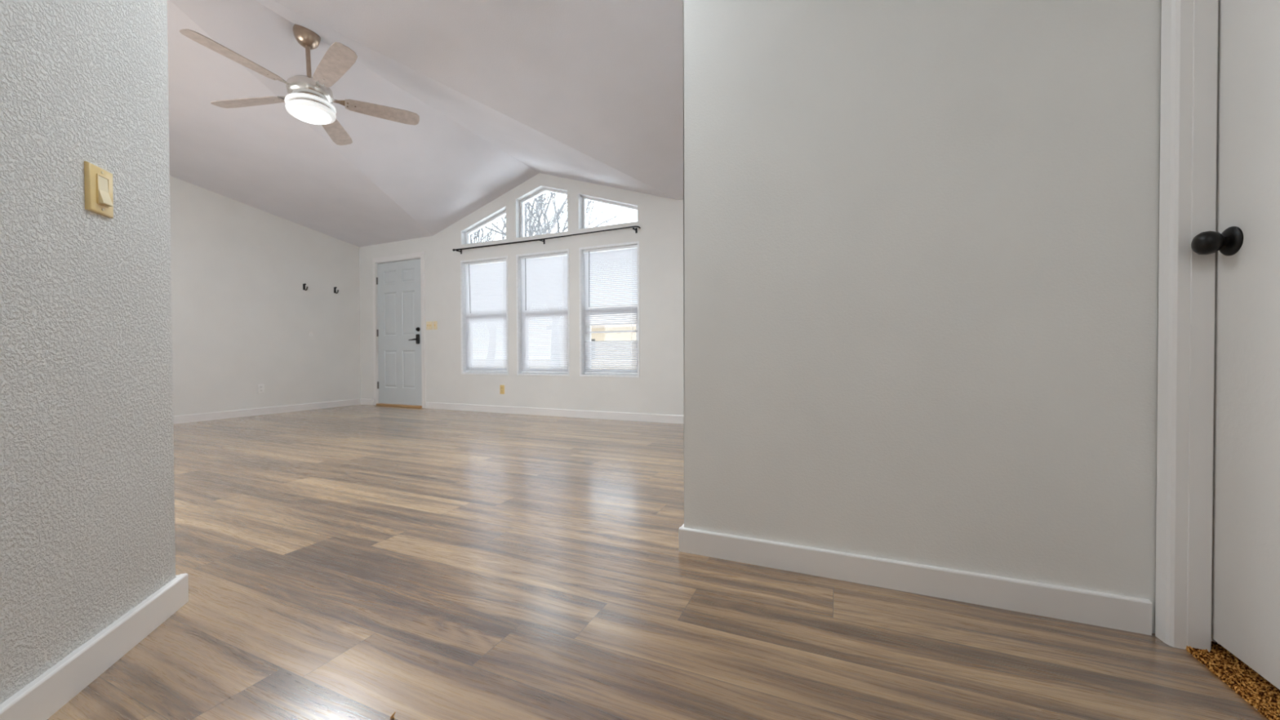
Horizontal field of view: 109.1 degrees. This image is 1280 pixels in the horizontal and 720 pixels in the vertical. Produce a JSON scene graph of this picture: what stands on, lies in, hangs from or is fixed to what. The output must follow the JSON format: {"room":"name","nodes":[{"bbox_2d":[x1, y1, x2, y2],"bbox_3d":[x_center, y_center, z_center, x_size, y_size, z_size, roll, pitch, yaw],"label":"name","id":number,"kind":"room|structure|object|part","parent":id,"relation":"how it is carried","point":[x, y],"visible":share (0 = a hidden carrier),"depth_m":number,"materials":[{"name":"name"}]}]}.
{"room":"hallway","nodes":[
{"label":"hallway","id":0,"kind":"room"},
{"bbox_2d":[0,0,175,704],"bbox_3d":[-1.246,-0.890,0.771,0.115,3.250,1.150,0,1,-19],"label":"wall","id":1,"kind":"structure","parent":0,"point":[87,487],"depth_m":1.03,"materials":[{"name":"paint"}]},
{"bbox_2d":[0,573,188,719],"bbox_3d":[-1.181,0.691,0.820,0.018,0.086,1.168,0,1,-19],"label":"baseboard","id":2,"kind":"structure","parent":1,"relation":"attached to","point":[50,691],"depth_m":1.04,"materials":[{"name":"paint"}]},
{"bbox_2d":[84,160,113,217],"bbox_3d":[-1.280,-0.402,1.085,0.020,0.110,0.074,0,1,-19],"label":"light switch","id":3,"kind":"object","parent":1,"relation":"attached to","point":[98,182],"visible":1,"depth_m":1.07,"materials":[{"name":"beige plastic"}]},
{"bbox_3d":[-1.279,-0.402,1.085,0.003,0.070,0.035,0,1,-19],"label":"switch frame","id":4,"kind":"part","parent":3,"relation":"part of","materials":[{"name":"beige plastic"}]},
{"bbox_2d":[169,175,360,416],"bbox_3d":[-5.149,-0.829,4.982,0.120,3.056,4.549,0,1,24],"label":"wall","id":5,"kind":"structure","parent":0,"point":[243,318],"depth_m":5.67,"materials":[{"name":"paint"}]},
{"bbox_2d":[257,383,264,393],"bbox_3d":[-4.759,0.361,5.722,0.009,0.116,0.072,0,1,24],"label":"wall outlet","id":6,"kind":"object","parent":5,"relation":"attached to","point":[260,387],"visible":1,"depth_m":5.72,"materials":[{"name":"white plastic"}]},
{"bbox_2d":[173,398,360,424],"bbox_3d":[-5.093,0.655,4.949,0.014,0.088,4.299,0,1,24],"label":"baseboard","id":7,"kind":"structure","parent":5,"relation":"attached to","point":[273,410],"depth_m":5.70,"materials":[{"name":"paint"}]},
{"bbox_2d":[302,283,307,290],"bbox_3d":[-4.524,-0.989,6.168,0.081,0.100,0.029,0,1,24],"label":"coat hook","id":8,"kind":"object","parent":5,"relation":"attached to","point":[304,284],"visible":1,"depth_m":6.17,"materials":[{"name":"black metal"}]},
{"bbox_2d":[333,286,338,293],"bbox_3d":[-4.360,-1.003,6.546,0.081,0.100,0.029,0,1,24],"label":"coat hook","id":9,"kind":"object","parent":5,"relation":"attached to","point":[335,287],"visible":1,"depth_m":6.55,"materials":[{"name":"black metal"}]},
{"bbox_2d":[167,0,683,246],"bbox_3d":[-2.300,-2.030,1.849,7.700,0.760,7.804,0,1,24],"label":"ceiling","id":10,"kind":"structure","parent":0,"point":[504,94],"depth_m":3.63,"materials":[{"name":"paint"}]},
{"bbox_2d":[179,24,419,145],"bbox_3d":[-2.215,-1.968,3.154,1.249,0.614,1.306,-1,1,-33],"label":"ceiling fan","id":11,"kind":"object","parent":10,"relation":"hanging from","point":[309,99],"visible":1,"depth_m":3.06,"materials":[{"name":"silver metal"}]},
{"bbox_3d":[-2.415,-1.807,2.713,0.135,0.027,0.480,0,1,21],"label":"blade","id":12,"kind":"part","parent":11,"relation":"part of","materials":[{"name":"brown wood"}]},
{"bbox_3d":[-2.699,-1.779,3.146,0.479,0.056,0.134,0,1,2],"label":"blade","id":13,"kind":"part","parent":11,"relation":"part of","materials":[{"name":"brown wood"}]},
{"bbox_3d":[-1.921,-1.837,2.848,0.479,0.036,0.217,-4,-1,23],"label":"blade","id":14,"kind":"part","parent":11,"relation":"part of","materials":[{"name":"brown wood"}]},
{"bbox_3d":[-2.376,-1.794,3.549,0.132,0.056,0.480,0,1,-16],"label":"blade","id":15,"kind":"part","parent":11,"relation":"part of","materials":[{"name":"brown wood"}]},
{"bbox_3d":[-1.895,-1.832,3.369,0.480,0.054,0.132,-1,1,-33],"label":"blade","id":16,"kind":"part","parent":11,"relation":"part of","materials":[{"name":"brown wood"}]},
{"bbox_2d":[359,173,684,415],"bbox_3d":[-1.420,-0.836,5.759,6.300,3.028,0.150,0,1,24],"label":"wall","id":17,"kind":"structure","parent":0,"point":[659,388],"depth_m":5.45,"materials":[{"name":"paint"}]},
{"bbox_2d":[360,398,373,404],"bbox_3d":[-4.113,0.630,6.859,0.288,0.088,0.014,0,1,24],"label":"baseboard","id":18,"kind":"structure","parent":17,"relation":"attached to","point":[363,402],"depth_m":6.85,"materials":[{"name":"paint"}]},
{"bbox_2d":[376,258,422,405],"bbox_3d":[-3.493,-0.391,6.577,0.906,2.066,0.117,0,1,24],"label":"door","id":19,"kind":"structure","parent":17,"relation":"in","point":[397,282],"depth_m":6.58,"materials":[{"name":"paint"}]},
{"bbox_3d":[-3.134,-0.296,6.424,0.060,0.140,0.026,0,1,24],"label":"lock plate","id":20,"kind":"part","parent":19,"relation":"part of","materials":[{"name":"black metal"}]},
{"bbox_2d":[372,251,426,408],"bbox_3d":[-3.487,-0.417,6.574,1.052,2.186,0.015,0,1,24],"label":"trim","id":21,"kind":"structure","parent":17,"relation":"attached to","point":[375,260],"depth_m":6.46,"materials":[{"name":"paint"}]},
{"bbox_2d":[376,403,422,408],"bbox_3d":[-3.459,0.661,6.648,0.904,0.028,0.180,0,1,24],"label":"threshold","id":22,"kind":"object","parent":17,"relation":"attached to","point":[377,404],"depth_m":6.56,"materials":[{"name":"brown wood"}]},
{"bbox_2d":[426,321,432,329],"bbox_3d":[-2.931,-0.478,6.328,0.118,0.116,0.019,0,1,24],"label":"light switch","id":23,"kind":"object","parent":17,"relation":"attached to","point":[428,324],"visible":1,"depth_m":6.33,"materials":[{"name":"beige plastic"}]},
{"bbox_2d":[433,320,437,329],"bbox_3d":[-2.831,-0.478,6.285,0.072,0.116,0.019,0,1,24],"label":"light switch","id":24,"kind":"object","parent":17,"relation":"attached to","point":[435,322],"visible":1,"depth_m":6.29,"materials":[{"name":"beige plastic"}]},
{"bbox_2d":[461,205,506,244],"bbox_3d":[-2.020,-1.750,6.000,0.756,0.427,0.134,0,1,24],"label":"window","id":25,"kind":"structure","parent":17,"relation":"in","point":[465,233],"depth_m":6.04,"materials":[{"name":"plastic"}]},
{"bbox_2d":[460,255,508,374],"bbox_3d":[-2.010,-0.567,6.007,0.786,1.514,0.142,0,1,24],"label":"window","id":26,"kind":"structure","parent":17,"relation":"in","point":[463,309],"depth_m":6.09,"materials":[{"name":"plastic"}]},
{"bbox_2d":[464,258,506,372],"bbox_3d":[-2.017,-0.569,5.991,0.728,1.456,0.042,0,1,24],"label":"window blind","id":27,"kind":"object","parent":26,"relation":"attached to","point":[486,284],"visible":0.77,"depth_m":6.00,"materials":[{"name":"plastic"}]},
{"bbox_3d":[-2.018,-1.282,5.987,0.728,0.030,0.030,0,1,24],"label":"head rail","id":28,"kind":"part","parent":27,"relation":"part of","materials":[{"name":"plastic"}]},
{"bbox_3d":[-2.013,0.149,6.004,0.726,0.018,0.024,0,1,24],"label":"rail","id":29,"kind":"part","parent":27,"relation":"part of","materials":[{"name":"plastic"}]},
{"bbox_2d":[499,385,504,394],"bbox_3d":[-1.767,0.379,5.838,0.072,0.116,0.009,0,1,24],"label":"wall outlet","id":30,"kind":"object","parent":17,"relation":"attached to","point":[501,387],"visible":1,"depth_m":5.84,"materials":[{"name":"beige plastic"}]},
{"bbox_2d":[515,185,567,238],"bbox_3d":[-1.186,-1.835,5.636,0.765,0.605,0.134,0,1,24],"label":"window","id":31,"kind":"structure","parent":17,"relation":"in","point":[541,189],"depth_m":5.74,"materials":[{"name":"plastic"}]},
{"bbox_2d":[515,248,569,376],"bbox_3d":[-1.170,-0.565,5.641,0.774,1.514,0.142,0,1,24],"label":"window","id":32,"kind":"structure","parent":17,"relation":"in","point":[518,281],"depth_m":5.72,"materials":[{"name":"plastic"}]},
{"bbox_2d":[520,252,568,373],"bbox_3d":[-1.177,-0.568,5.626,0.716,1.456,0.042,0,1,24],"label":"window blind","id":33,"kind":"object","parent":32,"relation":"attached to","point":[544,284],"visible":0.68,"depth_m":5.63,"materials":[{"name":"plastic"}]},
{"bbox_3d":[-1.422,-0.558,5.738,0.002,1.416,0.032,0,1,35],"label":"ladder cord","id":34,"kind":"part","parent":33,"relation":"part of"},
{"bbox_3d":[-1.178,-1.281,5.621,0.716,0.030,0.030,0,1,24],"label":"head rail","id":35,"kind":"part","parent":33,"relation":"part of","materials":[{"name":"plastic"}]},
{"bbox_3d":[-1.173,0.151,5.639,0.714,0.018,0.024,0,1,24],"label":"rail","id":36,"kind":"part","parent":33,"relation":"part of","materials":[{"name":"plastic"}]},
{"bbox_3d":[-0.923,-0.557,5.521,0.002,1.416,0.032,0,1,35],"label":"ladder cord","id":37,"kind":"part","parent":33,"relation":"part of","materials":[{"name":"white fabric"}]},
{"bbox_2d":[452,226,640,253],"bbox_3d":[-1.240,-1.443,5.541,2.684,0.061,0.090,0,1,24],"label":"curtain rod","id":38,"kind":"object","parent":17,"relation":"attached to","point":[633,227],"visible":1,"depth_m":5.49,"materials":[{"name":"black metal"}]},
{"bbox_3d":[-1.812,-1.455,5.758,1.400,0.024,0.018,0,1,24],"label":"rod","id":39,"kind":"part","parent":38,"relation":"part of","materials":[{"name":"black metal"}]},
{"bbox_3d":[-0.592,-1.459,5.262,1.272,0.027,0.078,0,1,24],"label":"rod","id":40,"kind":"part","parent":38,"relation":"part of","materials":[{"name":"black metal"}]},
{"bbox_2d":[425,401,684,423],"bbox_3d":[-0.814,0.636,5.425,4.750,0.088,0.014,0,1,24],"label":"baseboard","id":41,"kind":"structure","parent":17,"relation":"attached to","point":[673,419],"depth_m":5.46,"materials":[{"name":"paint"}]},
{"bbox_2d":[577,193,637,229],"bbox_3d":[-0.348,-1.751,5.273,0.766,0.428,0.134,0,1,24],"label":"window","id":42,"kind":"structure","parent":17,"relation":"in","point":[582,198],"depth_m":5.37,"materials":[{"name":"plastic"}]},
{"bbox_2d":[578,240,639,377],"bbox_3d":[-0.334,-0.564,5.278,0.769,1.514,0.142,0,1,24],"label":"window","id":43,"kind":"structure","parent":17,"relation":"in","point":[584,336],"depth_m":5.36,"materials":[{"name":"plastic"}]},
{"bbox_2d":[582,244,637,374],"bbox_3d":[-0.340,-0.566,5.262,0.711,1.456,0.042,0,1,24],"label":"window blind","id":44,"kind":"object","parent":43,"relation":"attached to","point":[622,256],"visible":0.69,"depth_m":5.26,"materials":[{"name":"plastic"}]},
{"bbox_3d":[-0.583,-0.557,5.373,0.002,1.416,0.032,0,1,35],"label":"ladder cord","id":45,"kind":"part","parent":44,"relation":"part of","materials":[{"name":"white fabric"}]},
{"bbox_3d":[-0.341,-1.279,5.258,0.711,0.030,0.030,0,1,24],"label":"head rail","id":46,"kind":"part","parent":44,"relation":"part of","materials":[{"name":"plastic"}]},
{"bbox_3d":[-0.336,0.153,5.275,0.709,0.018,0.024,0,1,24],"label":"rail","id":47,"kind":"part","parent":44,"relation":"part of","materials":[{"name":"plastic"}]},
{"bbox_3d":[-0.088,-0.556,5.158,0.002,1.416,0.032,0,1,35],"label":"ladder cord","id":48,"kind":"part","parent":44,"relation":"part of","materials":[{"name":"white fabric"}]},
{"bbox_3d":[-0.314,-0.211,5.325,0.661,0.699,0.022,0,1,24],"label":"sash","id":49,"kind":"part","parent":43,"relation":"part of","materials":[{"name":"plastic"}]},
{"bbox_2d":[47,404,1267,719],"bbox_3d":[-1.933,0.724,1.953,8.600,0.001,8.118,0,1,24],"label":"floor","id":50,"kind":"structure","parent":0,"point":[354,562],"depth_m":1.29,"materials":[{"name":"laminate"}]},
{"bbox_2d":[1185,640,1279,719],"bbox_3d":[1.504,0.723,0.466,0.800,0.013,1.217,0,1,24],"label":"carpet","id":51,"kind":"object","parent":50,"relation":"on","point":[1251,686],"visible":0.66,"depth_m":1.02,"materials":[{"name":"brown carpet"}]},
{"bbox_2d":[683,0,1161,633],"bbox_3d":[1.377,-0.780,2.829,1.334,2.966,3.034,0,1,24],"label":"wall","id":52,"kind":"structure","parent":0,"point":[921,237],"depth_m":1.40,"materials":[{"name":"paint"}]},
{"bbox_2d":[679,526,1151,635],"bbox_3d":[0.746,0.677,1.460,1.303,0.088,0.014,0,1,24],"label":"baseboard","id":53,"kind":"structure","parent":52,"relation":"attached to","point":[1126,613],"depth_m":1.39,"materials":[{"name":"paint"}]},
{"bbox_3d":[0.505,-0.876,-0.964,0.128,3.250,4.655,0,1,24],"label":"wall","id":54,"kind":"structure","parent":0,"visible":0},
{"bbox_2d":[1155,0,1193,648],"bbox_3d":[1.355,-0.338,1.157,0.038,2.120,0.054,0,1,24],"label":"trim","id":55,"kind":"structure","parent":54,"relation":"attached to","point":[1177,15],"depth_m":1.14,"materials":[{"name":"paint"}]},
{"bbox_2d":[1186,0,1218,652],"bbox_3d":[1.391,-0.307,1.139,0.045,2.060,0.051,0,1,24],"label":"trim","id":56,"kind":"structure","parent":54,"relation":"attached to","point":[1205,59],"depth_m":1.12,"materials":[{"name":"paint"}]},
{"bbox_2d":[1191,0,1279,689],"bbox_3d":[1.242,-0.313,0.768,0.098,2.009,0.838,0,1,24],"label":"door","id":57,"kind":"structure","parent":54,"relation":"in","point":[1245,242],"depth_m":1.02,"materials":[{"name":"paint"}]},
{"bbox_3d":[1.356,-0.279,1.082,0.058,0.055,0.055,0,1,24],"label":"knob","id":58,"kind":"part","parent":57,"relation":"part of","materials":[{"name":"black metal"}]},
{"label":"outside","id":59,"kind":"structure","parent":0,"visible":0},
{"bbox_3d":[5.155,0.832,49.471,150.000,0.150,85.181,0,1,24],"label":"ground","id":60,"kind":"structure","parent":59,"visible":0},
{"bbox_2d":[470,217,506,362],"bbox_3d":[-5.288,-2.098,13.619,3.088,6.663,3.860,-1,1,-38],"label":"bare tree","id":61,"kind":"object","parent":60,"relation":"on","point":[478,234],"visible":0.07,"depth_m":13.30,"materials":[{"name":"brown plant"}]},
{"bbox_2d":[484,192,604,366],"bbox_3d":[-3.790,-3.969,18.347,4.938,10.282,7.766,0,1,44],"label":"bare tree","id":62,"kind":"object","parent":60,"relation":"on","point":[540,196],"visible":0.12,"depth_m":18.30,"materials":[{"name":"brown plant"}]},
{"bbox_2d":[472,360,636,368],"bbox_3d":[-0.542,0.536,18.815,20.000,1.120,0.060,0,1,24],"label":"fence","id":63,"kind":"object","parent":60,"relation":"on","point":[504,360],"visible":0.02,"depth_m":19.35,"materials":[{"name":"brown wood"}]},
{"bbox_2d":[501,191,626,368],"bbox_3d":[-3.114,-2.570,14.024,4.151,7.595,4.738,0,1,24],"label":"bare tree","id":64,"kind":"object","parent":60,"relation":"on","point":[540,229],"visible":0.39,"depth_m":13.53,"materials":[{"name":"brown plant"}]},
{"bbox_2d":[546,305,636,368],"bbox_3d":[0.857,-1.038,25.787,9.800,4.200,7.000,0,1,24],"label":"neighbor house","id":65,"kind":"structure","parent":60,"relation":"on","point":[611,336],"depth_m":23.42,"materials":[{"name":"beige"}]}
]}

